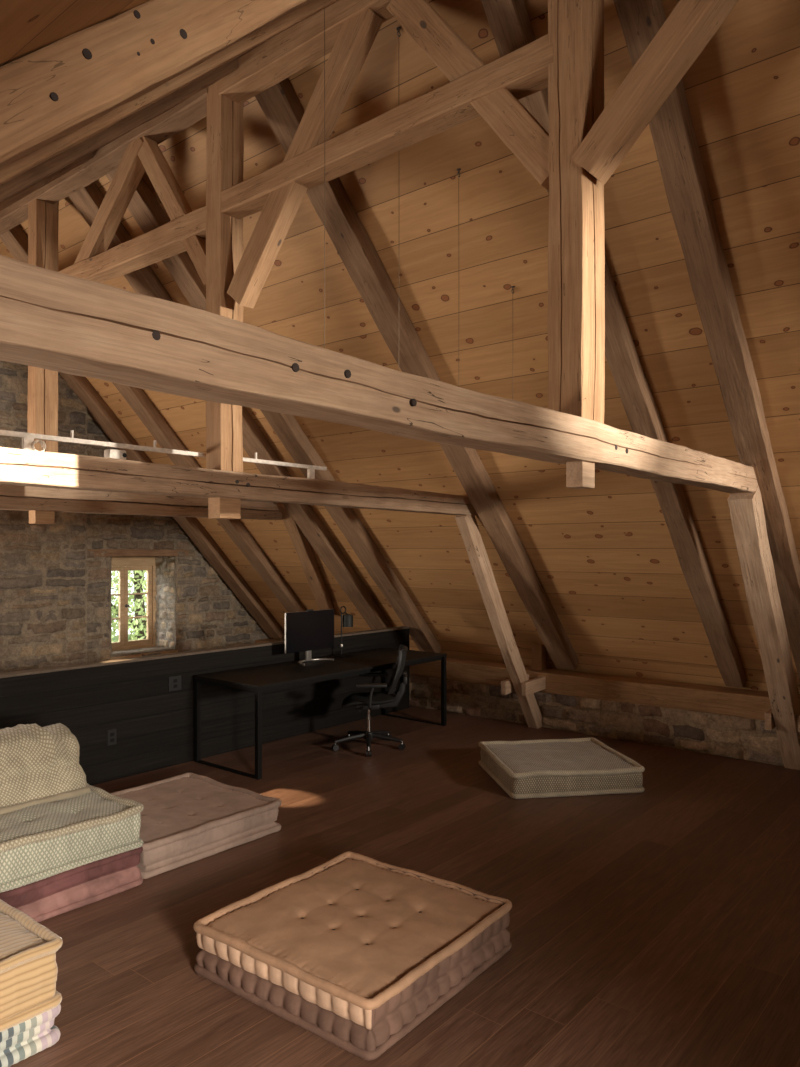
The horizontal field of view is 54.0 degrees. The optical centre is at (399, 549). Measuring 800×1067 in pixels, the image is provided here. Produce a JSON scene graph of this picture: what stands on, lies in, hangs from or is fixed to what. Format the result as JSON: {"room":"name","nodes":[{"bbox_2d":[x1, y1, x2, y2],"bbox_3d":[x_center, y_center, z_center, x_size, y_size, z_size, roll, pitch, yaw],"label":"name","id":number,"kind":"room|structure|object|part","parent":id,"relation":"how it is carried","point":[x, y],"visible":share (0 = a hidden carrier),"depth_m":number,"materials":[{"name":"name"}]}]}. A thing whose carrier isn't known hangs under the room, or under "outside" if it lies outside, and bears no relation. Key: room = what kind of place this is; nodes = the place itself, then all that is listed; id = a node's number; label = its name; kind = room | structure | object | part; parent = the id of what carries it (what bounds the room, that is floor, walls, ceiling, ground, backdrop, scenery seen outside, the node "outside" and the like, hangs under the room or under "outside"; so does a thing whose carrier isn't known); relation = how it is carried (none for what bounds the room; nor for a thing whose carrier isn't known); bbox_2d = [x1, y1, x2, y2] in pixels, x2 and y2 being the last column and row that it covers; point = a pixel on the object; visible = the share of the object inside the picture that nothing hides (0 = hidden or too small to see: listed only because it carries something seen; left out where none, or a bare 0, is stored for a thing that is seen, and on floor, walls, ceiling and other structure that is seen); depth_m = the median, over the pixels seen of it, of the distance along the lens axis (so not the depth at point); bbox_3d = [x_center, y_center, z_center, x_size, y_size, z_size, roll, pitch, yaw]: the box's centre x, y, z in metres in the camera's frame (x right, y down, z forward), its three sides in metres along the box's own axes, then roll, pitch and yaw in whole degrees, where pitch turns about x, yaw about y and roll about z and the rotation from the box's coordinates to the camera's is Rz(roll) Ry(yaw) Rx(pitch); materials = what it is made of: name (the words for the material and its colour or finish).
{"room":"attic","nodes":[
{"label":"attic","id":0,"kind":"room"},
{"bbox_2d":[0,361,87,672],"bbox_3d":[-4.659,-0.497,7.589,0.173,4.618,3.451,0,0,40],"label":"wall pier","id":1,"kind":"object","parent":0,"point":[43,567],"visible":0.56,"depth_m":8.45,"materials":[{"name":"stone"}]},
{"bbox_2d":[0,0,149,66],"bbox_3d":[-1.681,-0.953,2.202,12.800,4.702,5.102,0,0,40],"label":"ceiling","id":2,"kind":"structure","parent":0,"point":[26,26],"depth_m":1.35,"materials":[{"name":"brown wood"}]},
{"bbox_2d":[0,152,92,210],"bbox_3d":[-3.759,-1.011,4.242,0.156,4.340,4.716,0,0,40],"label":"rafter","id":3,"kind":"object","parent":2,"relation":"attached to","point":[18,196],"visible":0.34,"depth_m":5.61,"materials":[{"name":"brown wood"}]},
{"bbox_2d":[0,52,247,201],"bbox_3d":[-2.450,-1.013,3.152,0.154,4.338,4.710,0,0,40],"label":"rafter","id":4,"kind":"object","parent":2,"relation":"attached to","point":[54,164],"visible":0.41,"depth_m":4.17,"materials":[{"name":"brown wood"}]},
{"bbox_2d":[0,484,281,519],"bbox_3d":[-3.631,-0.435,5.851,0.164,0.226,7.160,0,0,40],"label":"tie beam","id":5,"kind":"structure","parent":2,"relation":"attached to","point":[12,497],"depth_m":7.03,"materials":[{"name":"brown wood"}]},
{"bbox_2d":[27,199,58,523],"bbox_3d":[-3.002,-1.620,6.610,0.153,2.800,0.204,0,0,40],"label":"post","id":6,"kind":"object","parent":5,"relation":"on","point":[43,217],"visible":0.57,"depth_m":6.55,"materials":[{"name":"brown wood"}]},
{"bbox_2d":[0,87,207,234],"bbox_3d":[-2.779,-3.011,6.397,4.150,0.226,0.171,0,0,40],"label":"ridge beam","id":7,"kind":"structure","parent":6,"relation":"on","point":[106,159],"depth_m":5.84,"materials":[{"name":"brown wood"}]},
{"bbox_2d":[74,138,144,263],"bbox_3d":[-2.386,-2.274,6.065,1.600,1.408,0.117,0,0,40],"label":"brace","id":8,"kind":"object","parent":6,"relation":"attached to","point":[128,175],"visible":0.42,"depth_m":5.79,"materials":[{"name":"brown wood"}]},
{"bbox_2d":[0,0,314,167],"bbox_3d":[-0.637,-1.002,1.648,0.156,4.344,4.710,0,0,40],"label":"rafter","id":9,"kind":"object","parent":2,"relation":"attached to","point":[49,93],"visible":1,"depth_m":1.61,"materials":[{"name":"brown wood"}]},
{"bbox_2d":[0,0,338,184],"bbox_3d":[-1.159,-1.004,2.081,0.153,4.340,4.709,0,0,40],"label":"rafter","id":10,"kind":"object","parent":2,"relation":"attached to","point":[10,171],"visible":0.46,"depth_m":2.47,"materials":[{"name":"brown wood"}]},
{"bbox_2d":[0,447,476,514],"bbox_3d":[-1.702,-0.421,4.339,0.174,0.189,7.300,0,0,40],"label":"tie beam","id":11,"kind":"structure","parent":2,"relation":"attached to","point":[22,467],"depth_m":4.81,"materials":[{"name":"wood"}]},
{"bbox_2d":[0,430,326,478],"bbox_3d":[-2.273,-0.585,3.839,0.097,0.170,5.400,0,0,40],"label":"rail","id":12,"kind":"object","parent":11,"relation":"attached to","point":[28,442],"visible":0.8,"depth_m":4.58,"materials":[{"name":"white metal"}]},
{"bbox_2d":[206,81,243,518],"bbox_3d":[-1.124,-1.610,5.042,0.161,2.820,0.190,0,0,40],"label":"post","id":13,"kind":"object","parent":11,"relation":"on","point":[225,116],"visible":0.7,"depth_m":4.98,"materials":[{"name":"brown wood"}]},
{"bbox_2d":[58,206,206,282],"bbox_3d":[-2.085,-2.140,5.823,2.350,0.160,0.158,1,0,40],"label":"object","id":14,"kind":"structure","parent":13,"relation":"attached to","point":[163,242],"depth_m":5.53,"materials":[{"name":"brown wood"}]},
{"bbox_2d":[138,136,205,286],"bbox_3d":[-1.507,-2.321,5.336,0.926,1.236,0.106,0,0,40],"label":"brace","id":15,"kind":"object","parent":13,"relation":"attached to","point":[153,160],"visible":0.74,"depth_m":5.34,"materials":[{"name":"brown wood"}]},
{"bbox_2d":[227,9,383,308],"bbox_3d":[-0.586,-2.230,4.568,1.209,1.446,0.116,0,0,40],"label":"brace","id":16,"kind":"object","parent":13,"relation":"attached to","point":[356,37],"visible":0.91,"depth_m":4.46,"materials":[{"name":"brown wood"}]},
{"bbox_2d":[324,9,324,347],"bbox_3d":[-0.373,-1.904,3.885,0.028,1.847,0.029,0,0,40],"label":"hanging wire","id":17,"kind":"object","parent":2,"relation":"hanging from","point":[324,9],"visible":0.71,"depth_m":3.88,"materials":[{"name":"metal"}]},
{"bbox_2d":[0,255,757,492],"bbox_3d":[0.125,-0.475,2.692,0.184,0.194,7.100,0,0,40],"label":"tie beam","id":18,"kind":"structure","parent":2,"relation":"attached to","point":[50,320],"depth_m":2.04,"materials":[{"name":"brown wood"}]},
{"bbox_2d":[547,0,604,488],"bbox_3d":[0.783,-1.607,3.483,0.172,2.665,0.223,0,0,40],"label":"post","id":19,"kind":"object","parent":18,"relation":"on","point":[576,240],"visible":0.88,"depth_m":3.41,"materials":[{"name":"brown wood"}]},
{"bbox_2d":[218,0,393,103],"bbox_3d":[-0.186,-2.936,4.244,2.350,0.163,0.167,0,0,40],"label":"ridge beam","id":20,"kind":"structure","parent":19,"relation":"attached to","point":[290,51],"depth_m":4.56,"materials":[{"name":"brown wood"}]},
{"bbox_2d":[221,34,552,218],"bbox_3d":[-0.187,-2.192,4.243,2.350,0.144,0.158,0,0,40],"label":"ridge beam","id":21,"kind":"structure","parent":19,"relation":"attached to","point":[523,72],"depth_m":4.02,"materials":[{"name":"brown wood"}]},
{"bbox_2d":[386,0,548,190],"bbox_3d":[0.357,-2.265,3.786,1.036,1.284,0.107,0,0,40],"label":"brace","id":22,"kind":"object","parent":19,"relation":"attached to","point":[527,139],"visible":0.87,"depth_m":3.71,"materials":[{"name":"brown wood"}]},
{"bbox_2d":[571,0,738,184],"bbox_3d":[1.303,-2.270,2.999,1.364,1.350,0.155,0,0,40],"label":"brace","id":23,"kind":"object","parent":19,"relation":"attached to","point":[691,24],"visible":0.99,"depth_m":3.18,"materials":[{"name":"brown wood"}]},
{"bbox_2d":[155,556,176,648],"bbox_3d":[-3.012,0.670,10.062,0.522,1.193,0.090,0,0,40],"label":"wall","id":24,"kind":"structure","parent":0,"point":[165,627],"depth_m":10.02,"materials":[{"name":"stone"}]},
{"bbox_2d":[87,411,272,662],"bbox_3d":[-4.960,-0.719,7.770,0.680,5.062,9.413,0,0,40],"label":"wall","id":25,"kind":"structure","parent":0,"point":[209,614],"depth_m":9.87,"materials":[{"name":"stone"}]},
{"bbox_2d":[87,549,190,556],"bbox_3d":[-3.285,0.033,9.646,0.427,0.090,1.400,0,0,40],"label":"lintel","id":26,"kind":"object","parent":25,"relation":"attached to","point":[111,552],"visible":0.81,"depth_m":9.46,"materials":[{"name":"brown wood"}]},
{"bbox_2d":[110,556,177,659],"bbox_3d":[-3.295,0.680,9.719,0.530,1.240,0.940,0,0,40],"label":"window","id":27,"kind":"structure","parent":25,"relation":"in","point":[133,585],"depth_m":9.94,"materials":[{"name":"brown wood"}]},
{"bbox_3d":[-3.591,0.706,9.699,0.004,0.900,0.289,0,0,40],"label":"pane","id":28,"kind":"part","parent":27,"relation":"part of","materials":[{"name":"clear glass"}]},
{"bbox_3d":[-3.593,0.708,9.700,0.045,1.001,0.387,0,0,40],"label":"sash","id":29,"kind":"part","parent":27,"relation":"part of","materials":[{"name":"brown wood"}]},
{"bbox_3d":[-3.464,0.660,9.859,0.090,1.200,0.940,0,0,40],"label":"frame","id":30,"kind":"part","parent":27,"relation":"part of","materials":[{"name":"brown wood"}]},
{"bbox_3d":[-3.343,0.708,10.002,0.045,1.001,0.392,0,0,40],"label":"sash","id":31,"kind":"part","parent":27,"relation":"part of","materials":[{"name":"brown wood"}]},
{"bbox_3d":[-3.341,0.706,10.000,0.004,0.900,0.294,0,0,40],"label":"pane","id":32,"kind":"part","parent":27,"relation":"part of","materials":[{"name":"clear glass"}]},
{"bbox_3d":[-3.279,1.280,9.699,0.480,0.040,0.930,0,0,40],"label":"sill","id":33,"kind":"part","parent":27,"relation":"part of","materials":[{"name":"brown wood"}]},
{"bbox_2d":[0,629,408,785],"bbox_3d":[-2.636,1.347,5.746,0.100,0.905,8.470,0,0,40],"label":"wall partition","id":34,"kind":"structure","parent":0,"point":[153,724],"depth_m":6.55,"materials":[{"name":"black wood"}]},
{"bbox_2d":[107,729,115,745],"bbox_3d":[-2.247,1.460,6.127,0.013,0.120,0.075,0,0,40],"label":"wall outlet","id":35,"kind":"object","parent":34,"relation":"attached to","point":[111,734],"visible":1,"depth_m":6.12,"materials":[{"name":"black plastic"}]},
{"bbox_2d":[168,675,180,690],"bbox_3d":[-1.881,1.115,6.568,0.013,0.120,0.120,0,0,40],"label":"wall outlet","id":36,"kind":"object","parent":34,"relation":"attached to","point":[174,682],"visible":1,"depth_m":6.56,"materials":[{"name":"black plastic"}]},
{"bbox_2d":[0,626,408,677],"bbox_3d":[-2.635,0.885,5.748,0.110,0.020,8.475,0,0,40],"label":"trim","id":37,"kind":"structure","parent":34,"relation":"on","point":[169,655],"depth_m":6.47,"materials":[{"name":"black wood"}]},
{"bbox_2d":[0,0,799,675],"bbox_3d":[1.392,-0.964,5.901,12.800,4.670,4.516,0,0,40],"label":"ceiling","id":38,"kind":"structure","parent":0,"point":[452,248],"depth_m":5.57,"materials":[{"name":"brown wood"}]},
{"bbox_2d":[273,628,799,694],"bbox_3d":[2.792,1.178,7.273,12.200,0.244,0.138,0,0,40],"label":"beam","id":39,"kind":"structure","parent":38,"relation":"attached to","point":[616,667],"depth_m":7.72,"materials":[{"name":"brown wood"}]},
{"bbox_2d":[446,657,509,685],"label":"wall plate","id":40,"kind":"object","parent":39,"relation":"on","point":[457,669],"depth_m":8.52,"materials":[{"name":"brown wood"}]},
{"bbox_2d":[0,225,306,611],"bbox_3d":[-2.410,-0.973,8.830,0.238,4.399,4.253,0,0,40],"label":"rafter","id":41,"kind":"object","parent":40,"relation":"on","point":[15,239],"visible":0.46,"depth_m":8.69,"materials":[{"name":"brown wood"}]},
{"bbox_2d":[59,372,284,638],"bbox_3d":[-3.030,-0.973,9.346,0.264,4.402,4.251,0,0,40],"label":"rafter","id":42,"kind":"object","parent":40,"relation":"on","point":[97,407],"visible":0.62,"depth_m":9.81,"materials":[{"name":"brown wood"}]},
{"bbox_2d":[69,182,392,629],"bbox_3d":[-1.398,-0.975,7.988,0.272,4.395,4.252,0,0,40],"label":"rafter","id":43,"kind":"object","parent":40,"relation":"on","point":[88,200],"visible":0.46,"depth_m":8.07,"materials":[{"name":"brown wood"}]},
{"bbox_2d":[277,503,335,613],"bbox_3d":[-1.063,0.140,9.119,0.191,1.371,1.446,0,0,15],"label":"brace","id":44,"kind":"object","parent":43,"relation":"attached to","point":[300,542],"visible":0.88,"depth_m":9.05,"materials":[{"name":"brown wood"}]},
{"bbox_2d":[106,168,440,652],"bbox_3d":[-0.959,-0.970,7.619,0.254,4.399,4.256,0,0,40],"label":"rafter","id":45,"kind":"object","parent":40,"relation":"on","point":[143,206],"visible":0.62,"depth_m":7.64,"materials":[{"name":"brown wood"}]},
{"bbox_2d":[248,43,578,669],"bbox_3d":[0.409,-0.973,6.485,0.250,4.394,4.248,0,0,40],"label":"rafter","id":46,"kind":"object","parent":40,"relation":"on","point":[279,103],"visible":0.79,"depth_m":5.95,"materials":[{"name":"brown wood"}]},
{"bbox_2d":[501,674,528,694],"bbox_3d":[1.170,1.349,7.920,0.054,0.154,0.485,0,0,40],"label":"wooden beam","id":47,"kind":"object","parent":40,"relation":"attached to","point":[507,687],"visible":0.47,"depth_m":7.75,"materials":[{"name":"brown wood"}]},
{"bbox_2d":[521,676,545,695],"bbox_3d":[1.338,1.349,7.820,0.053,0.148,0.427,0,0,39],"label":"wooden beam","id":48,"kind":"object","parent":40,"relation":"attached to","point":[536,684],"visible":1,"depth_m":7.77,"materials":[{"name":"brown wood"}]},
{"bbox_2d":[532,644,545,669],"bbox_3d":[1.446,1.110,8.186,0.122,0.260,0.102,0,0,40],"label":"stud","id":49,"kind":"object","parent":40,"relation":"on","point":[538,650],"visible":0.98,"depth_m":8.14,"materials":[{"name":"brown wood"}]},
{"bbox_2d":[10,705,799,1066],"bbox_3d":[-0.233,1.875,3.866,12.900,0.150,9.450,0,0,40],"label":"floor","id":50,"kind":"structure","parent":0,"point":[657,926],"depth_m":3.94,"materials":[{"name":"brown wood"}]},
{"bbox_2d":[0,1004,60,1066],"bbox_3d":[-1.931,1.719,2.808,1.016,0.160,1.016,0,0,40],"label":"floor cushion","id":51,"kind":"object","parent":50,"relation":"on","point":[21,1041],"visible":0.38,"depth_m":2.78,"materials":[{"name":"fabric"}]},
{"bbox_3d":[-1.932,1.722,2.806,0.980,0.148,0.979,0,0,40],"label":"panel","id":52,"kind":"part","parent":51,"relation":"part of","materials":[{"name":"fabric"}]},
{"bbox_2d":[0,899,62,1031],"bbox_3d":[-1.932,1.539,2.808,1.012,0.249,1.021,0,0,40],"label":"floor cushion","id":53,"kind":"object","parent":51,"relation":"on","point":[28,965],"visible":1,"depth_m":2.81,"materials":[{"name":"beige fabric"}]},
{"bbox_3d":[-1.932,1.439,2.808,0.960,0.037,0.970,0,0,40],"label":"panel","id":54,"kind":"part","parent":53,"relation":"part of","materials":[{"name":"beige fabric"}]},
{"bbox_2d":[0,847,142,921],"bbox_3d":[-2.093,1.695,4.163,1.031,0.209,1.041,0,0,40],"label":"floor cushion","id":55,"kind":"object","parent":50,"relation":"on","point":[80,886],"visible":0.36,"depth_m":3.95,"materials":[{"name":"fabric"}]},
{"bbox_2d":[0,784,143,892],"bbox_3d":[-2.094,1.484,4.177,1.034,0.240,1.043,0,0,40],"label":"floor cushion","id":56,"kind":"object","parent":55,"relation":"on","point":[40,841],"visible":0.76,"depth_m":3.99,"materials":[{"name":"beige fabric"}]},
{"bbox_2d":[0,723,89,814],"bbox_3d":[-2.286,1.195,4.267,0.538,0.399,1.036,0,0,40],"label":"cushion","id":57,"kind":"object","parent":56,"relation":"on","point":[38,764],"visible":0.99,"depth_m":4.36,"materials":[{"name":"beige fabric"}]},
{"bbox_3d":[-2.094,1.398,4.177,0.976,0.058,0.986,0,0,40],"label":"panel","id":58,"kind":"part","parent":56,"relation":"part of","materials":[{"name":"beige fabric"}]},
{"bbox_3d":[-2.094,1.487,4.178,1.009,0.229,1.024,0,0,40],"label":"panel","id":59,"kind":"part","parent":56,"relation":"part of","materials":[{"name":"beige fabric"}]},
{"bbox_2d":[110,773,281,878],"bbox_3d":[-1.454,1.698,4.979,1.013,0.201,1.023,0,0,40],"label":"floor cushion","id":60,"kind":"object","parent":50,"relation":"on","point":[186,818],"visible":0.64,"depth_m":4.83,"materials":[{"name":"fabric"}]},
{"bbox_3d":[-1.454,1.628,4.979,0.956,0.044,0.966,0,0,40],"label":"panel","id":61,"kind":"part","parent":60,"relation":"part of","materials":[{"name":"fabric"}]},
{"bbox_2d":[194,647,446,779],"bbox_3d":[-0.637,1.433,7.374,0.835,0.735,2.490,0,0,40],"label":"desk","id":62,"kind":"object","parent":50,"relation":"on","point":[257,679],"visible":0.99,"depth_m":6.87,"materials":[{"name":"black wood"}]},
{"bbox_3d":[-1.723,1.444,6.686,0.040,0.712,0.040,0,0,40],"label":"leg","id":63,"kind":"part","parent":62,"relation":"part of","materials":[{"name":"black metal"}]},
{"bbox_3d":[-1.419,1.101,6.434,0.751,0.028,0.040,0,0,40],"label":"rail","id":64,"kind":"part","parent":62,"relation":"part of","materials":[{"name":"black metal"}]},
{"bbox_3d":[-1.419,1.794,6.434,0.751,0.012,0.040,0,0,40],"label":"foot rail","id":65,"kind":"part","parent":62,"relation":"part of","materials":[{"name":"black metal"}]},
{"bbox_3d":[-1.115,1.444,6.181,0.040,0.712,0.040,0,0,40],"label":"leg","id":66,"kind":"part","parent":62,"relation":"part of","materials":[{"name":"black metal"}]},
{"bbox_2d":[285,609,333,664],"bbox_3d":[-0.834,0.816,7.472,0.202,0.498,0.630,0,0,40],"label":"computer monitor","id":67,"kind":"object","parent":62,"relation":"on","point":[308,630],"visible":1,"depth_m":7.48,"materials":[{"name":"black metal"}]},
{"bbox_2d":[333,606,352,656],"bbox_3d":[-0.576,0.813,7.914,0.170,0.504,0.209,0,0,40],"label":"desk lamp","id":68,"kind":"object","parent":62,"relation":"on","point":[346,619],"visible":1,"depth_m":7.89,"materials":[{"name":"black metal"}]},
{"bbox_3d":[-0.528,0.713,7.940,0.108,0.125,0.108,0,0,40],"label":"lamp shade","id":69,"kind":"part","parent":68,"relation":"part of","materials":[{"name":"grey metal"}]},
{"bbox_3d":[-0.160,1.444,8.568,0.040,0.712,0.040,0,0,40],"label":"leg","id":70,"kind":"part","parent":62,"relation":"part of","materials":[{"name":"black metal"}]},
{"bbox_3d":[0.144,1.794,8.315,0.751,0.012,0.040,0,0,40],"label":"foot rail","id":71,"kind":"part","parent":62,"relation":"part of","materials":[{"name":"black metal"}]},
{"bbox_3d":[0.449,1.444,8.062,0.040,0.712,0.040,0,0,40],"label":"leg","id":72,"kind":"part","parent":62,"relation":"part of","materials":[{"name":"black metal"}]},
{"bbox_2d":[193,851,511,1060],"bbox_3d":[-0.188,1.689,3.451,1.012,0.220,1.031,0,0,37],"label":"floor cushion","id":73,"kind":"object","parent":50,"relation":"on","point":[353,950],"visible":1,"depth_m":3.23,"materials":[{"name":"beige fabric"}]},
{"bbox_3d":[-0.188,1.609,3.452,0.963,0.044,0.983,0,0,37],"label":"panel","id":74,"kind":"part","parent":73,"relation":"part of","materials":[{"name":"beige fabric"}]},
{"bbox_2d":[332,644,407,755],"bbox_3d":[-0.271,1.342,7.166,0.688,0.914,0.683,0,0,0],"label":"office chair","id":75,"kind":"object","parent":50,"relation":"on","point":[371,700],"visible":1,"depth_m":7.09,"materials":[{"name":"black plastic"}]},
{"bbox_3d":[-0.286,1.366,7.167,0.480,0.085,0.490,0,0,0],"label":"seat","id":76,"kind":"part","parent":75,"relation":"part of","materials":[{"name":"black fabric"}]},
{"bbox_3d":[-0.252,1.302,6.912,0.056,0.222,0.118,0,0,0],"label":"armrest","id":77,"kind":"part","parent":75,"relation":"part of","materials":[{"name":"black plastic"}]},
{"bbox_3d":[-0.021,1.085,7.168,0.188,0.400,0.468,0,0,0],"label":"frame","id":78,"kind":"part","parent":75,"relation":"part of","materials":[{"name":"black plastic"}]},
{"bbox_3d":[-0.021,1.085,7.168,0.167,0.370,0.439,0,0,0],"label":"backrest","id":79,"kind":"part","parent":75,"relation":"part of","materials":[{"name":"black fabric"}]},
{"bbox_2d":[455,515,542,728],"bbox_3d":[0.983,0.733,7.535,0.122,2.203,1.376,0,0,41],"label":"strut","id":80,"kind":"object","parent":50,"relation":"on","point":[467,524],"visible":0.93,"depth_m":7.41,"materials":[{"name":"brown wood"}]},
{"bbox_2d":[478,737,644,798],"bbox_3d":[1.240,1.700,6.218,1.042,0.199,0.982,0,0,-9],"label":"floor cushion","id":81,"kind":"object","parent":50,"relation":"on","point":[544,768],"visible":1,"depth_m":5.90,"materials":[{"name":"beige fabric"}]},
{"bbox_3d":[1.240,1.635,6.218,0.990,0.036,0.930,0,0,-9],"label":"panel","id":82,"kind":"part","parent":81,"relation":"part of","materials":[{"name":"beige fabric"}]},
{"bbox_2d":[728,485,799,769],"bbox_3d":[2.831,0.702,5.954,0.174,2.316,1.706,0,0,40],"label":"strut","id":83,"kind":"object","parent":50,"relation":"on","point":[746,510],"visible":0.98,"depth_m":5.73,"materials":[{"name":"brown wood"}]},
{"bbox_2d":[409,674,783,765],"bbox_3d":[2.749,1.614,7.140,12.108,0.406,0.462,0,0,40],"label":"wall","id":84,"kind":"structure","parent":0,"point":[741,738],"depth_m":7.44,"materials":[{"name":"stone"}]},
{"bbox_2d":[524,666,770,719],"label":"wall plate","id":85,"kind":"object","parent":84,"relation":"on","point":[746,703],"depth_m":7.23,"materials":[{"name":"brown wood"}]},
{"bbox_2d":[481,0,745,687],"bbox_3d":[1.671,-0.976,5.437,0.196,4.396,4.251,0,0,40],"label":"rafter","id":86,"kind":"object","parent":85,"relation":"on","point":[509,21],"visible":0.63,"depth_m":5.39,"materials":[{"name":"brown wood"}]},
{"bbox_2d":[613,0,799,679],"bbox_3d":[2.178,-0.974,5.014,0.202,4.391,4.255,0,0,40],"label":"rafter","id":87,"kind":"object","parent":85,"relation":"on","point":[673,134],"visible":0.84,"depth_m":4.58,"materials":[{"name":"brown wood"}]},
{"bbox_2d":[764,709,774,729],"bbox_3d":[3.053,1.351,6.395,0.052,0.155,0.426,0,0,40],"label":"wooden beam","id":88,"kind":"object","parent":85,"relation":"attached to","point":[769,720],"visible":0.4,"depth_m":6.24,"materials":[{"name":"brown wood"}]},
{"bbox_2d":[798,714,799,731],"bbox_3d":[3.247,1.349,6.273,0.052,0.153,0.367,0,0,40],"label":"wooden beam","id":89,"kind":"object","parent":85,"relation":"attached to","point":[799,714],"visible":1,"depth_m":6.14,"materials":[{"name":"brown wood"}]}
]}

